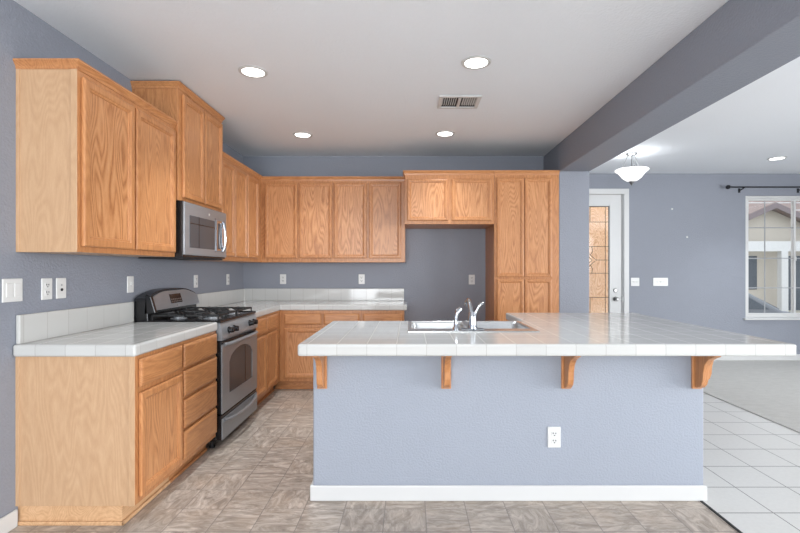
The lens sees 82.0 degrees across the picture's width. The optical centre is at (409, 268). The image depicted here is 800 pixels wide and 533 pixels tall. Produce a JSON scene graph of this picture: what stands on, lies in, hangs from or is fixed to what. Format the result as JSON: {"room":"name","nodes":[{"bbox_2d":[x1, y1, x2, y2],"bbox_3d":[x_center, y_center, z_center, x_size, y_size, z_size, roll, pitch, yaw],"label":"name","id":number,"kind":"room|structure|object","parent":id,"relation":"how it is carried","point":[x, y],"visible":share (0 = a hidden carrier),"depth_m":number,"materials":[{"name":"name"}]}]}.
{"room":"kitchen","nodes":[
{"label":"kitchen","id":0,"kind":"room"},
{"bbox_2d":[0,0,242,517],"bbox_3d":[-2.030,-0.025,1.180,0.120,2.620,8.760,0,0,0],"label":"wall","id":1,"kind":"structure","parent":0,"point":[91,280],"depth_m":2.41,"materials":[{"name":"grey paint"}]},
{"bbox_2d":[0,509,17,532],"bbox_3d":[-1.963,1.241,-0.452,0.014,0.088,5.497,0,0,0],"label":"baseboard","id":2,"kind":"structure","parent":1,"relation":"attached to","point":[9,521],"depth_m":2.25,"materials":[{"name":"white paint"}]},
{"bbox_2d":[2,278,22,302],"bbox_3d":[-1.965,0.105,2.275,0.010,0.115,0.115,0,0,0],"label":"light switch","id":3,"kind":"object","parent":1,"relation":"attached to","point":[12,289],"visible":1,"depth_m":2.27,"materials":[{"name":"white plastic"}]},
{"bbox_2d":[41,278,51,299],"bbox_3d":[-1.965,0.108,2.490,0.010,0.115,0.072,0,0,0],"label":"wall outlet","id":4,"kind":"object","parent":1,"relation":"attached to","point":[46,283],"visible":1,"depth_m":2.48,"materials":[{"name":"white plastic"}]},
{"bbox_2d":[56,278,65,298],"bbox_3d":[-1.964,0.108,2.592,0.011,0.115,0.072,0,0,0],"label":"phone jack","id":5,"kind":"object","parent":1,"relation":"attached to","point":[60,282],"visible":1,"depth_m":2.58,"materials":[{"name":"white plastic"}]},
{"bbox_2d":[16,302,133,343],"bbox_3d":[-1.958,0.303,2.772,0.021,0.146,0.955,0,0,0],"label":"backsplash","id":6,"kind":"structure","parent":1,"relation":"attached to","point":[31,327],"depth_m":2.63,"materials":[{"name":"white tile"}]},
{"bbox_2d":[13,58,177,256],"bbox_3d":[-1.806,-0.565,2.768,0.327,0.960,0.974,0,0,0],"label":"upper cabinet","id":7,"kind":"object","parent":1,"relation":"attached to","point":[96,161],"visible":1,"depth_m":2.35,"materials":[{"name":"brown wood"}]},
{"bbox_2d":[127,276,133,292],"bbox_3d":[-1.961,0.108,3.235,0.018,0.115,0.072,0,0,0],"label":"light switch","id":8,"kind":"object","parent":1,"relation":"attached to","point":[130,279],"visible":1,"depth_m":3.23,"materials":[{"name":"white plastic"}]},
{"bbox_2d":[130,81,224,211],"bbox_3d":[-1.796,-0.907,3.639,0.347,0.835,0.799,0,0,0],"label":"upper cabinet","id":9,"kind":"object","parent":1,"relation":"attached to","point":[199,127],"visible":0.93,"depth_m":3.46,"materials":[{"name":"brown wood"}]},
{"bbox_2d":[138,200,226,259],"bbox_3d":[-1.766,-0.281,3.639,0.406,0.412,0.750,0,0,0],"label":"microwave oven","id":10,"kind":"object","parent":9,"relation":"attached to","point":[201,232],"visible":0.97,"depth_m":3.49,"materials":[{"name":"silver metal"}]},
{"bbox_2d":[194,275,197,287],"bbox_3d":[-1.965,0.113,4.224,0.010,0.115,0.072,0,0,0],"label":"wall outlet","id":11,"kind":"object","parent":1,"relation":"attached to","point":[195,276],"visible":1,"depth_m":4.21,"materials":[{"name":"white plastic"}]},
{"bbox_2d":[187,152,261,261],"bbox_3d":[-1.806,-0.555,4.579,0.327,0.960,1.113,0,0,0],"label":"upper cabinet","id":12,"kind":"object","parent":1,"relation":"attached to","point":[241,184],"visible":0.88,"depth_m":4.52,"materials":[{"name":"brown wood"}]},
{"bbox_2d":[226,274,228,284],"bbox_3d":[-1.965,0.113,4.967,0.010,0.115,0.072,0,0,0],"label":"wall outlet","id":13,"kind":"object","parent":1,"relation":"attached to","point":[227,275],"visible":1,"depth_m":4.95,"materials":[{"name":"white plastic"}]},
{"bbox_2d":[243,156,542,320],"bbox_3d":[-0.196,-0.025,5.500,3.548,2.620,0.120,0,0,0],"label":"wall","id":14,"kind":"structure","parent":0,"point":[438,265],"depth_m":5.44,"materials":[{"name":"grey paint"}]},
{"bbox_2d":[280,274,285,283],"bbox_3d":[-1.500,0.120,5.435,0.072,0.115,0.010,0,0,0],"label":"wall outlet","id":15,"kind":"object","parent":14,"relation":"attached to","point":[282,276],"visible":1,"depth_m":5.43,"materials":[{"name":"white plastic"}]},
{"bbox_2d":[239,176,335,262],"bbox_3d":[-1.413,-0.552,5.277,1.115,0.955,0.327,0,0,0],"label":"upper cabinet","id":16,"kind":"object","parent":14,"relation":"attached to","point":[296,211],"visible":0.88,"depth_m":5.13,"materials":[{"name":"brown wood"}]},
{"bbox_2d":[196,288,403,308],"bbox_3d":[-1.020,0.303,4.734,1.899,0.146,1.409,0,0,0],"label":"backsplash","id":17,"kind":"structure","parent":14,"relation":"attached to","point":[212,299],"depth_m":5.42,"materials":[{"name":"white tile"}]},
{"bbox_2d":[359,274,364,283],"bbox_3d":[-0.572,0.120,5.435,0.072,0.115,0.010,0,0,0],"label":"wall outlet","id":18,"kind":"object","parent":14,"relation":"attached to","point":[361,276],"visible":1,"depth_m":5.43,"materials":[{"name":"white plastic"}]},
{"bbox_2d":[333,176,404,262],"bbox_3d":[-0.455,-0.552,5.277,0.800,0.955,0.327,0,0,0],"label":"upper cabinet","id":19,"kind":"object","parent":14,"relation":"attached to","point":[368,211],"visible":0.9,"depth_m":5.13,"materials":[{"name":"brown wood"}]},
{"bbox_2d":[403,170,494,228],"bbox_3d":[0.407,-0.757,5.141,0.965,0.565,0.597,0,0,0],"label":"upper cabinet","id":20,"kind":"object","parent":14,"relation":"attached to","point":[434,199],"visible":0.98,"depth_m":4.86,"materials":[{"name":"brown wood"}]},
{"bbox_2d":[469,275,474,283],"bbox_3d":[0.730,0.125,5.435,0.072,0.115,0.010,0,0,0],"label":"wall outlet","id":21,"kind":"object","parent":14,"relation":"attached to","point":[471,277],"visible":1,"depth_m":5.43,"materials":[{"name":"white plastic"}]},
{"bbox_2d":[8,386,799,532],"bbox_3d":[0.480,1.310,1.675,5.140,0.050,9.750,0,0,0],"label":"floor","id":22,"kind":"structure","parent":0,"point":[258,478],"depth_m":2.53,"materials":[{"name":"tile"}]},
{"bbox_2d":[15,342,182,525],"bbox_3d":[-1.661,0.861,2.526,0.617,0.848,0.459,0,0,0],"label":"base cabinet","id":23,"kind":"object","parent":22,"relation":"on","point":[97,439],"visible":0.98,"depth_m":2.30,"materials":[{"name":"brown wood"}]},
{"bbox_2d":[169,331,216,482],"bbox_3d":[-1.661,0.861,3.005,0.617,0.848,0.500,0,0,0],"label":"base cabinet","id":24,"kind":"object","parent":22,"relation":"on","point":[199,359],"visible":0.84,"depth_m":2.96,"materials":[{"name":"brown wood"}]},
{"bbox_2d":[13,302,216,356],"bbox_3d":[-1.665,0.333,2.767,0.609,0.206,0.983,0,0,0],"label":"countertop","id":25,"kind":"structure","parent":24,"relation":"on","point":[109,330],"depth_m":2.54,"materials":[{"name":"white tile"}]},
{"bbox_2d":[134,288,257,447],"bbox_3d":[-1.618,0.718,3.641,0.687,1.135,0.754,0,0,0],"label":"gas range","id":26,"kind":"object","parent":22,"relation":"on","point":[236,332],"visible":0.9,"depth_m":3.50,"materials":[{"name":"silver metal"}]},
{"bbox_2d":[148,311,255,322],"bbox_3d":[-1.605,0.375,3.641,0.520,0.020,0.754,0,0,0],"label":"cooktop","id":27,"kind":"object","parent":26,"relation":"in","point":[241,315],"depth_m":3.45,"materials":[{"name":"black metal"}]},
{"bbox_2d":[256,310,279,405],"bbox_3d":[-1.661,0.861,4.442,0.617,0.848,0.835,0,0,0],"label":"base cabinet","id":28,"kind":"object","parent":22,"relation":"on","point":[268,336],"visible":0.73,"depth_m":4.40,"materials":[{"name":"brown wood"}]},
{"bbox_2d":[196,288,406,317],"bbox_3d":[-1.001,0.333,4.731,1.936,0.206,1.415,0,0,0],"label":"countertop","id":29,"kind":"structure","parent":28,"relation":"on","point":[264,301],"depth_m":5.42,"materials":[{"name":"white tile"}]},
{"bbox_2d":[275,310,359,388],"bbox_3d":[-0.985,0.861,5.139,0.919,0.848,0.602,0,0,0],"label":"base cabinet","id":30,"kind":"object","parent":22,"relation":"on","point":[296,372],"visible":0.49,"depth_m":4.85,"materials":[{"name":"brown wood"}]},
{"bbox_2d":[360,310,404,320],"bbox_3d":[-0.295,0.861,5.139,0.460,0.848,0.602,0,0,0],"label":"base cabinet","id":31,"kind":"object","parent":22,"relation":"on","point":[365,315],"visible":0.14,"depth_m":4.84,"materials":[{"name":"brown wood"}]},
{"bbox_2d":[310,356,720,500],"bbox_3d":[0.634,0.861,3.134,2.375,0.848,1.532,0,0,0],"label":"kitchen island","id":32,"kind":"object","parent":22,"relation":"on","point":[386,428],"visible":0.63,"depth_m":2.56,"materials":[{"name":"grey paint"}]},
{"bbox_2d":[298,313,795,355],"bbox_3d":[0.684,0.406,3.125,2.492,0.061,1.670,0,0,0],"label":"island countertop","id":33,"kind":"structure","parent":32,"relation":"on","point":[560,334],"depth_m":2.38,"materials":[{"name":"white tile"}]},
{"bbox_2d":[460,298,483,329],"bbox_3d":[0.378,0.275,2.879,0.140,0.188,0.228,0,0,0],"label":"kitchen faucet","id":34,"kind":"object","parent":33,"relation":"on","point":[472,314],"visible":1,"depth_m":2.78,"materials":[{"name":"silver metal"}]},
{"bbox_2d":[408,321,539,331],"bbox_3d":[0.380,0.461,3.005,0.785,0.184,0.540,0,0,0],"label":"sink","id":35,"kind":"object","parent":33,"relation":"in","point":[413,326],"visible":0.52,"depth_m":3.25,"materials":[{"name":"metal"}]},
{"bbox_2d":[452,307,461,329],"bbox_3d":[0.287,0.300,2.796,0.061,0.138,0.046,0,0,0],"label":"sprayer","id":36,"kind":"object","parent":35,"relation":"on","point":[459,309],"visible":1,"depth_m":2.79,"materials":[{"name":"silver metal"}]},
{"bbox_2d":[548,427,560,447],"bbox_3d":[0.800,0.933,2.551,0.072,0.115,0.010,0,0,0],"label":"wall outlet","id":37,"kind":"object","parent":32,"relation":"attached to","point":[554,433],"visible":1,"depth_m":2.55,"materials":[{"name":"white plastic"}]},
{"bbox_2d":[551,438,556,443],"bbox_3d":[0.800,0.953,2.549,0.034,0.028,0.003,0,0,0],"label":"socket","id":38,"kind":"object","parent":37,"relation":"attached to","point":[553,440],"depth_m":2.55,"materials":[{"name":"white plastic"}]},
{"bbox_2d":[551,431,556,435],"bbox_3d":[0.800,0.913,2.549,0.034,0.028,0.003,0,0,0],"label":"socket","id":39,"kind":"object","parent":37,"relation":"attached to","point":[553,433],"depth_m":2.55,"materials":[{"name":"white plastic"}]},
{"bbox_2d":[485,170,559,320],"bbox_3d":[1.234,0.122,5.141,0.684,2.325,0.597,0,0,0],"label":"pantry cabinet","id":40,"kind":"object","parent":22,"relation":"on","point":[522,242],"visible":0.54,"depth_m":4.86,"materials":[{"name":"brown wood"}]},
{"bbox_2d":[700,501,742,532],"bbox_3d":[1.610,1.283,0.825,0.014,0.004,8.050,0,0,0],"label":"trim","id":41,"kind":"structure","parent":22,"relation":"on","point":[704,503],"depth_m":2.37,"materials":[{"name":"metal"}]},
{"bbox_2d":[14,0,799,172],"bbox_3d":[2.715,-1.385,1.675,9.610,0.100,9.750,0,0,0],"label":"ceiling","id":42,"kind":"structure","parent":0,"point":[361,77],"depth_m":3.09,"materials":[{"name":"white paint"}]},
{"bbox_2d":[238,65,267,77],"bbox_3d":[-1.060,-1.331,3.110,0.196,0.007,0.196,0,0,0],"label":"recessed light","id":43,"kind":"object","parent":42,"relation":"in","point":[251,71],"visible":1,"depth_m":3.09,"materials":[{"name":"white paint"}]},
{"bbox_2d":[293,132,312,137],"bbox_3d":[-1.067,-1.331,4.570,0.196,0.007,0.196,0,0,0],"label":"recessed light","id":44,"kind":"object","parent":42,"relation":"in","point":[296,134],"visible":1,"depth_m":4.54,"materials":[{"name":"white paint"}]},
{"bbox_2d":[435,131,454,136],"bbox_3d":[0.345,-1.331,4.530,0.196,0.007,0.196,0,0,0],"label":"recessed light","id":45,"kind":"object","parent":42,"relation":"in","point":[439,133],"visible":1,"depth_m":4.51,"materials":[{"name":"white paint"}]},
{"bbox_2d":[437,95,481,108],"bbox_3d":[0.390,-1.330,3.670,0.330,0.010,0.270,0,0,0],"label":"ceiling vent","id":46,"kind":"object","parent":42,"relation":"in","point":[445,101],"visible":1,"depth_m":3.66,"materials":[{"name":"white metal"}]},
{"bbox_2d":[461,55,490,68],"bbox_3d":[0.427,-1.331,2.970,0.196,0.007,0.196,0,0,0],"label":"recessed light","id":47,"kind":"object","parent":42,"relation":"in","point":[477,61],"visible":1,"depth_m":2.96,"materials":[{"name":"white paint"}]},
{"bbox_2d":[614,152,649,185],"bbox_3d":[2.550,-1.147,5.290,0.364,0.375,0.364,0,0,0],"label":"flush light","id":48,"kind":"object","parent":42,"relation":"hanging from","point":[631,174],"visible":1,"depth_m":5.21,"materials":[{"name":"white glass"}]},
{"bbox_2d":[559,0,799,170],"bbox_3d":[1.739,-1.183,0.835,0.322,0.303,8.070,0,0,0],"label":"ceiling beam","id":49,"kind":"structure","parent":42,"relation":"attached to","point":[741,42],"depth_m":2.63,"materials":[{"name":"grey paint"}]},
{"bbox_2d":[767,156,786,159],"bbox_3d":[4.420,-1.331,5.540,0.196,0.007,0.196,0,0,0],"label":"recessed light","id":50,"kind":"object","parent":42,"relation":"in","point":[779,157],"visible":1,"depth_m":5.52,"materials":[{"name":"white paint"}]},
{"bbox_2d":[543,144,588,312],"bbox_3d":[1.739,-0.025,5.650,0.322,2.620,1.560,0,0,0],"label":"wall","id":51,"kind":"structure","parent":0,"point":[573,185],"depth_m":4.87,"materials":[{"name":"grey paint"}]},
{"bbox_2d":[589,173,799,353],"bbox_3d":[4.650,-0.025,6.490,5.500,2.620,0.120,0,0,0],"label":"wall","id":52,"kind":"structure","parent":0,"point":[705,271],"depth_m":6.43,"materials":[{"name":"grey paint"}]},
{"bbox_2d":[589,189,628,312],"bbox_3d":[2.510,0.083,6.461,1.090,2.405,0.178,0,0,0],"label":"door","id":53,"kind":"structure","parent":52,"relation":"in","point":[616,200],"depth_m":6.45,"materials":[{"name":"white paint"}]},
{"bbox_2d":[589,207,607,312],"bbox_3d":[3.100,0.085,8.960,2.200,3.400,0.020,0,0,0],"label":"door glass","id":54,"kind":"object","parent":53,"relation":"in","point":[596,214],"visible":0.02,"depth_m":8.95,"materials":[{"name":"glass"}]},
{"bbox_2d":[631,278,638,285],"bbox_3d":[3.145,0.180,6.421,0.118,0.115,0.018,0,0,0],"label":"light switch","id":55,"kind":"object","parent":52,"relation":"attached to","point":[634,281],"visible":1,"depth_m":6.42,"materials":[{"name":"white plastic"}]},
{"bbox_2d":[653,278,667,285],"bbox_3d":[3.492,0.181,6.421,0.195,0.098,0.018,0,0,0],"label":"light switch","id":56,"kind":"object","parent":52,"relation":"attached to","point":[656,281],"visible":1,"depth_m":6.41,"materials":[{"name":"white plastic"}]},
{"bbox_2d":[715,354,799,359],"bbox_3d":[5.230,1.234,6.423,4.340,0.087,0.014,0,0,0],"label":"baseboard","id":57,"kind":"structure","parent":52,"relation":"attached to","point":[797,357],"depth_m":6.42,"materials":[{"name":"white paint"}]},
{"bbox_2d":[726,185,799,192],"bbox_3d":[5.475,-1.113,6.370,2.238,0.095,0.121,0,0,0],"label":"curtain rod","id":58,"kind":"object","parent":52,"relation":"attached to","point":[727,186],"visible":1,"depth_m":6.33,"materials":[{"name":"black metal"}]},
{"bbox_2d":[743,196,799,319],"bbox_3d":[5.420,-0.158,6.463,1.520,1.735,0.135,0,0,0],"label":"window","id":59,"kind":"structure","parent":52,"relation":"in","point":[793,315],"depth_m":6.46,"materials":[{"name":"white paint"}]},
{"bbox_2d":[703,360,799,432],"bbox_3d":[5.285,1.306,1.675,4.470,0.058,9.750,0,0,0],"label":"floor","id":60,"kind":"structure","parent":0,"point":[767,389],"depth_m":5.00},
{"label":"outside","id":61,"kind":"structure","parent":0,"visible":0},
{"bbox_3d":[10.000,1.835,23.465,48.000,0.100,33.070,0,0,0],"label":"ground","id":62,"kind":"structure","parent":61,"visible":0},
{"bbox_2d":[748,293,790,312],"bbox_3d":[6.394,1.058,10.000,4.387,1.447,1.724,0,0,0],"label":"parked car","id":63,"kind":"object","parent":62,"relation":"on","point":[755,305],"visible":0.02,"depth_m":9.15,"materials":[{"name":"white metal"}]},
{"bbox_2d":[748,201,799,311],"bbox_3d":[15.500,-1.865,23.790,18.000,7.300,9.020,0,0,0],"label":"neighbor house","id":64,"kind":"structure","parent":62,"relation":"on","point":[777,213],"depth_m":20.00,"materials":[{"name":"beige"}]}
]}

